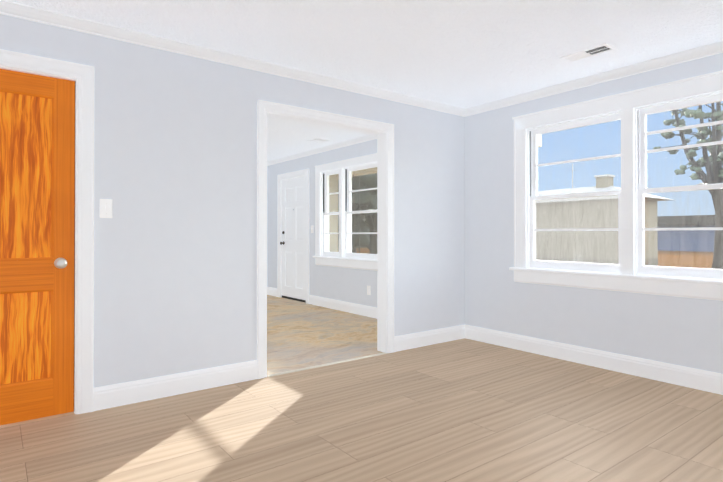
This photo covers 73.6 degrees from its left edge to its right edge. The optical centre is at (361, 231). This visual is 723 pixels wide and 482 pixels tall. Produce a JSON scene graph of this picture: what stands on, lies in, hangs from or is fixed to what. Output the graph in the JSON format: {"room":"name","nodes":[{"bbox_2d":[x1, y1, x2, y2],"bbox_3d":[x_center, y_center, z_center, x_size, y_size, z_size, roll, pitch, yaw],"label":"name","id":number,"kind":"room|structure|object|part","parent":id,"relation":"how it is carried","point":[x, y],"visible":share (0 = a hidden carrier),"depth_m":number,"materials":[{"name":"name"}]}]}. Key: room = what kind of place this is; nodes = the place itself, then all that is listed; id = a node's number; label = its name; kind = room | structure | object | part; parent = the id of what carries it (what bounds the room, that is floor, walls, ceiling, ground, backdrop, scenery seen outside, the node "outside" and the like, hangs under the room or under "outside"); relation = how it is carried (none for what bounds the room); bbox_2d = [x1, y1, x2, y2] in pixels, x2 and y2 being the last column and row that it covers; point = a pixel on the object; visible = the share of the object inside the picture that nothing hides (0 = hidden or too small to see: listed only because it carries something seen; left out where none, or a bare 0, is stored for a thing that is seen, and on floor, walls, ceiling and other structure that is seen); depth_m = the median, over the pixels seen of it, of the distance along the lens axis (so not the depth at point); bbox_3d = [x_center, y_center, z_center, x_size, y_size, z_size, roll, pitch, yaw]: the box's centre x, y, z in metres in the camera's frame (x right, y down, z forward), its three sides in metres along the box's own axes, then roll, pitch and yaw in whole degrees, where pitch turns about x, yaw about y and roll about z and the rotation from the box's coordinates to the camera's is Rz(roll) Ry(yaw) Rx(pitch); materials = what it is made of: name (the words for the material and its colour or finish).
{"room":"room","nodes":[
{"label":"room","id":0,"kind":"room"},
{"bbox_2d":[0,14,464,387],"bbox_3d":[-0.912,-0.084,3.654,4.950,2.400,0.120,0,0,-37],"label":"wall","id":1,"kind":"structure","parent":0,"point":[175,235],"depth_m":3.39,"materials":[{"name":"paint"}]},
{"bbox_2d":[0,69,75,425],"bbox_3d":[-2.089,0.089,2.720,0.819,2.019,0.173,0,0,-37],"label":"wood door","id":2,"kind":"structure","parent":1,"relation":"in","point":[37,239],"depth_m":2.84,"materials":[{"name":"brown wood"}]},
{"bbox_3d":[-1.823,0.192,2.922,0.066,0.066,0.173,0,0,-37],"label":"knob","id":3,"kind":"part","parent":2,"relation":"part of","materials":[{"name":"grey metal"}]},
{"bbox_2d":[100,199,111,217],"bbox_3d":[-1.606,-0.143,3.040,0.072,0.117,0.016,0,0,-37],"label":"light switch","id":4,"kind":"object","parent":1,"relation":"attached to","point":[105,208],"visible":1,"depth_m":3.04,"materials":[{"name":"white plastic"}]},
{"bbox_2d":[93,360,257,410],"bbox_3d":[-1.226,1.044,3.322,1.097,0.140,0.016,0,0,-37],"label":"baseboard","id":5,"kind":"structure","parent":1,"relation":"attached to","point":[119,394],"depth_m":3.27,"materials":[{"name":"white wood"}]},
{"bbox_2d":[0,49,393,413],"bbox_3d":[-1.128,0.049,3.489,3.480,2.132,0.170,0,0,-37],"label":"door frame","id":6,"kind":"structure","parent":1,"relation":"attached to","point":[82,76],"depth_m":3.65,"materials":[{"name":"white wood"}]},
{"bbox_2d":[0,0,465,116],"bbox_3d":[-0.778,-1.252,3.651,4.750,0.064,0.058,0,0,-37],"label":"crown molding","id":7,"kind":"structure","parent":1,"relation":"attached to","point":[34,14],"depth_m":3.37,"materials":[{"name":"white wood"}]},
{"bbox_2d":[394,325,464,351],"bbox_3d":[0.681,1.053,4.778,0.967,0.140,0.016,0,0,-37],"label":"baseboard","id":8,"kind":"structure","parent":1,"relation":"attached to","point":[420,339],"depth_m":4.75,"materials":[{"name":"white wood"}]},
{"bbox_2d":[267,166,267,286],"bbox_3d":[-3.262,-0.060,7.698,3.780,2.400,0.200,0,0,-37],"label":"wall","id":9,"kind":"structure","parent":0,"point":[267,226],"depth_m":8.75,"materials":[{"name":"paint"}]},
{"bbox_2d":[0,295,722,481],"bbox_3d":[-0.903,1.147,3.767,5.110,0.060,9.300,0,0,-37],"label":"floor","id":10,"kind":"structure","parent":0,"point":[464,410],"depth_m":2.76,"materials":[{"name":"laminate"}]},
{"bbox_2d":[267,352,386,376],"bbox_3d":[-0.251,1.115,4.076,1.196,0.006,0.044,0,0,-37],"label":"threshold strip","id":11,"kind":"object","parent":10,"relation":"on","point":[296,370],"visible":0.88,"depth_m":4.01,"materials":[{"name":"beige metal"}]},
{"bbox_2d":[8,0,722,160],"bbox_3d":[-0.903,-1.323,3.782,5.110,0.080,9.300,0,0,-37],"label":"ceiling","id":12,"kind":"structure","parent":0,"point":[465,54],"depth_m":3.17,"materials":[{"name":"white paint"}]},
{"bbox_2d":[307,138,331,142],"bbox_3d":[-0.577,-1.261,6.709,0.270,0.008,0.270,0,0,-37],"label":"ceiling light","id":13,"kind":"object","parent":12,"relation":"in","point":[320,140],"visible":1,"depth_m":6.70,"materials":[{"name":"white plastic"}]},
{"bbox_2d":[559,43,617,62],"bbox_3d":[1.629,-1.280,3.478,0.165,0.008,0.345,0,0,-37],"label":"ceiling vent","id":14,"kind":"object","parent":12,"relation":"in","point":[590,52],"visible":1,"depth_m":3.47,"materials":[{"name":"white plastic"}]},
{"bbox_2d":[268,53,722,373],"bbox_3d":[1.065,-0.074,5.276,0.160,2.400,9.300,0,0,-37],"label":"wall","id":15,"kind":"structure","parent":0,"point":[683,331],"depth_m":4.60,"materials":[{"name":"paint"}]},
{"bbox_2d":[267,287,276,296],"bbox_3d":[-1.574,1.076,8.582,0.016,0.140,0.393,0,0,-37],"label":"baseboard","id":16,"kind":"structure","parent":15,"relation":"attached to","point":[270,291],"depth_m":8.60,"materials":[{"name":"white wood"}]},
{"bbox_2d":[277,169,308,303],"bbox_3d":[-1.080,0.079,8.066,0.186,2.127,1.034,0,0,-37],"label":"door frame","id":17,"kind":"structure","parent":15,"relation":"attached to","point":[294,174],"depth_m":8.35,"materials":[{"name":"white wood"}]},
{"bbox_2d":[280,176,305,302],"bbox_3d":[-1.123,0.128,8.033,0.136,2.026,0.834,0,0,-37],"label":"front door","id":18,"kind":"structure","parent":15,"relation":"in","point":[293,243],"depth_m":8.02,"materials":[{"name":"white wood"}]},
{"bbox_2d":[267,134,376,165],"bbox_3d":[-0.363,-1.232,6.974,0.058,0.064,4.480,0,0,-37],"label":"crown molding","id":19,"kind":"structure","parent":15,"relation":"attached to","point":[369,137],"depth_m":7.17,"materials":[{"name":"white wood"}]},
{"bbox_2d":[321,169,338,256],"bbox_3d":[-0.403,-0.263,7.201,0.160,1.318,0.558,0,0,-37],"label":"window","id":20,"kind":"structure","parent":15,"relation":"in","point":[325,216],"depth_m":7.36,"materials":[{"name":"white wood"}]},
{"bbox_2d":[309,295,376,318],"bbox_3d":[0.093,1.062,6.398,0.016,0.140,3.033,0,0,-37],"label":"baseboard","id":21,"kind":"structure","parent":15,"relation":"attached to","point":[359,309],"depth_m":6.82,"materials":[{"name":"white wood"}]},
{"bbox_2d":[313,153,376,270],"bbox_3d":[-0.054,-0.250,6.738,0.266,1.532,1.960,0,0,-37],"label":"window","id":22,"kind":"structure","parent":15,"relation":"in","point":[348,213],"depth_m":6.89,"materials":[{"name":"white wood"}]},
{"bbox_3d":[-0.054,-0.251,6.738,0.266,1.532,1.960,0,0,-37],"label":"adjacent window trim","id":23,"kind":"part","parent":22,"relation":"part of","materials":[{"name":"white wood"}]},
{"bbox_2d":[367,286,370,294],"bbox_3d":[0.094,0.782,6.404,0.008,0.117,0.072,0,0,-37],"label":"electrical outlet","id":24,"kind":"object","parent":15,"relation":"attached to","point":[368,290],"visible":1,"depth_m":6.39,"materials":[{"name":"white plastic"}]},
{"bbox_2d":[338,134,541,177],"bbox_3d":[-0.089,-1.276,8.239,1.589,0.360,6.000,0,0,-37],"label":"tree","id":25,"kind":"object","parent":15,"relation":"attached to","point":[374,170],"depth_m":8.98,"materials":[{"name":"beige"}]},
{"bbox_2d":[464,41,722,115],"bbox_3d":[2.376,-1.254,3.384,0.058,0.064,4.170,0,0,-37],"label":"crown molding","id":26,"kind":"structure","parent":15,"relation":"attached to","point":[717,47],"depth_m":3.90,"materials":[{"name":"white wood"}]},
{"bbox_2d":[465,325,722,394],"bbox_3d":[2.381,1.045,3.399,0.016,0.140,4.270,0,0,-37],"label":"baseboard","id":27,"kind":"structure","parent":15,"relation":"attached to","point":[703,380],"depth_m":3.90,"materials":[{"name":"white wood"}]},
{"bbox_2d":[509,70,722,300],"bbox_3d":[2.157,-0.306,3.841,0.266,1.568,2.124,0,0,-37],"label":"window","id":28,"kind":"structure","parent":15,"relation":"in","point":[533,165],"depth_m":4.05,"materials":[{"name":"white wood"}]},
{"bbox_2d":[635,91,722,280],"bbox_3d":[2.448,-0.315,3.464,0.160,1.338,0.908,0,0,-37],"label":"window","id":29,"kind":"structure","parent":15,"relation":"in","point":[641,152],"depth_m":3.61,"materials":[{"name":"white wood"}]},
{"label":"outside","id":30,"kind":"structure","parent":0,"visible":0},
{"bbox_2d":[338,248,712,268],"bbox_3d":[21.909,1.808,27.270,120.000,0.200,130.000,0,0,-37],"label":"ground","id":31,"kind":"structure","parent":30,"point":[662,256],"depth_m":30.61,"materials":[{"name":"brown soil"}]},
{"bbox_2d":[329,174,337,251],"bbox_3d":[-1.497,-0.123,9.705,1.139,3.450,1.950,0,0,-37],"label":"wing","id":32,"kind":"object","parent":31,"relation":"on","point":[335,199],"depth_m":9.22},
{"bbox_2d":[338,216,368,252],"bbox_3d":[-0.389,-2.372,24.389,5.658,8.124,6.330,0,0,-37],"label":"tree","id":33,"kind":"object","parent":31,"relation":"on","point":[366,221],"depth_m":23.53,"materials":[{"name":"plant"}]},
{"bbox_2d":[338,173,376,253],"bbox_3d":[0.421,-1.674,18.694,4.916,6.661,5.146,0,0,-37],"label":"tree","id":34,"kind":"object","parent":31,"relation":"on","point":[371,201],"depth_m":17.39,"materials":[{"name":"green plant"}]},
{"bbox_2d":[536,164,672,265],"bbox_3d":[6.901,-0.394,18.599,2.400,4.100,8.400,0,0,-37],"label":"building","id":35,"kind":"structure","parent":31,"relation":"on","point":[648,250],"depth_m":16.42,"materials":[{"name":"brown"}]},
{"bbox_2d":[657,215,714,251],"bbox_3d":[31.555,0.220,45.961,7.600,3.200,21.000,0,0,-37],"label":"shed","id":36,"kind":"object","parent":31,"relation":"on","point":[704,235],"depth_m":43.58,"materials":[{"name":"blue"}]},
{"bbox_2d":[653,102,722,268],"bbox_3d":[16.027,-3.091,20.354,5.485,9.513,6.414,0,0,-37],"label":"tree","id":37,"kind":"object","parent":31,"relation":"on","point":[718,164],"depth_m":20.69,"materials":[{"name":"green plant"}]},
{"bbox_3d":[0.011,1.393,8.174,1.689,0.400,6.200,0,0,-37],"label":"porch","id":38,"kind":"object","parent":31,"relation":"on","visible":0},
{"bbox_2d":[353,175,359,252],"bbox_3d":[-0.095,0.055,9.384,0.156,2.290,0.016,0,0,-37],"label":"porch post","id":39,"kind":"object","parent":38,"relation":"on","point":[354,214],"depth_m":9.36,"materials":[{"name":"black metal"}]}
]}

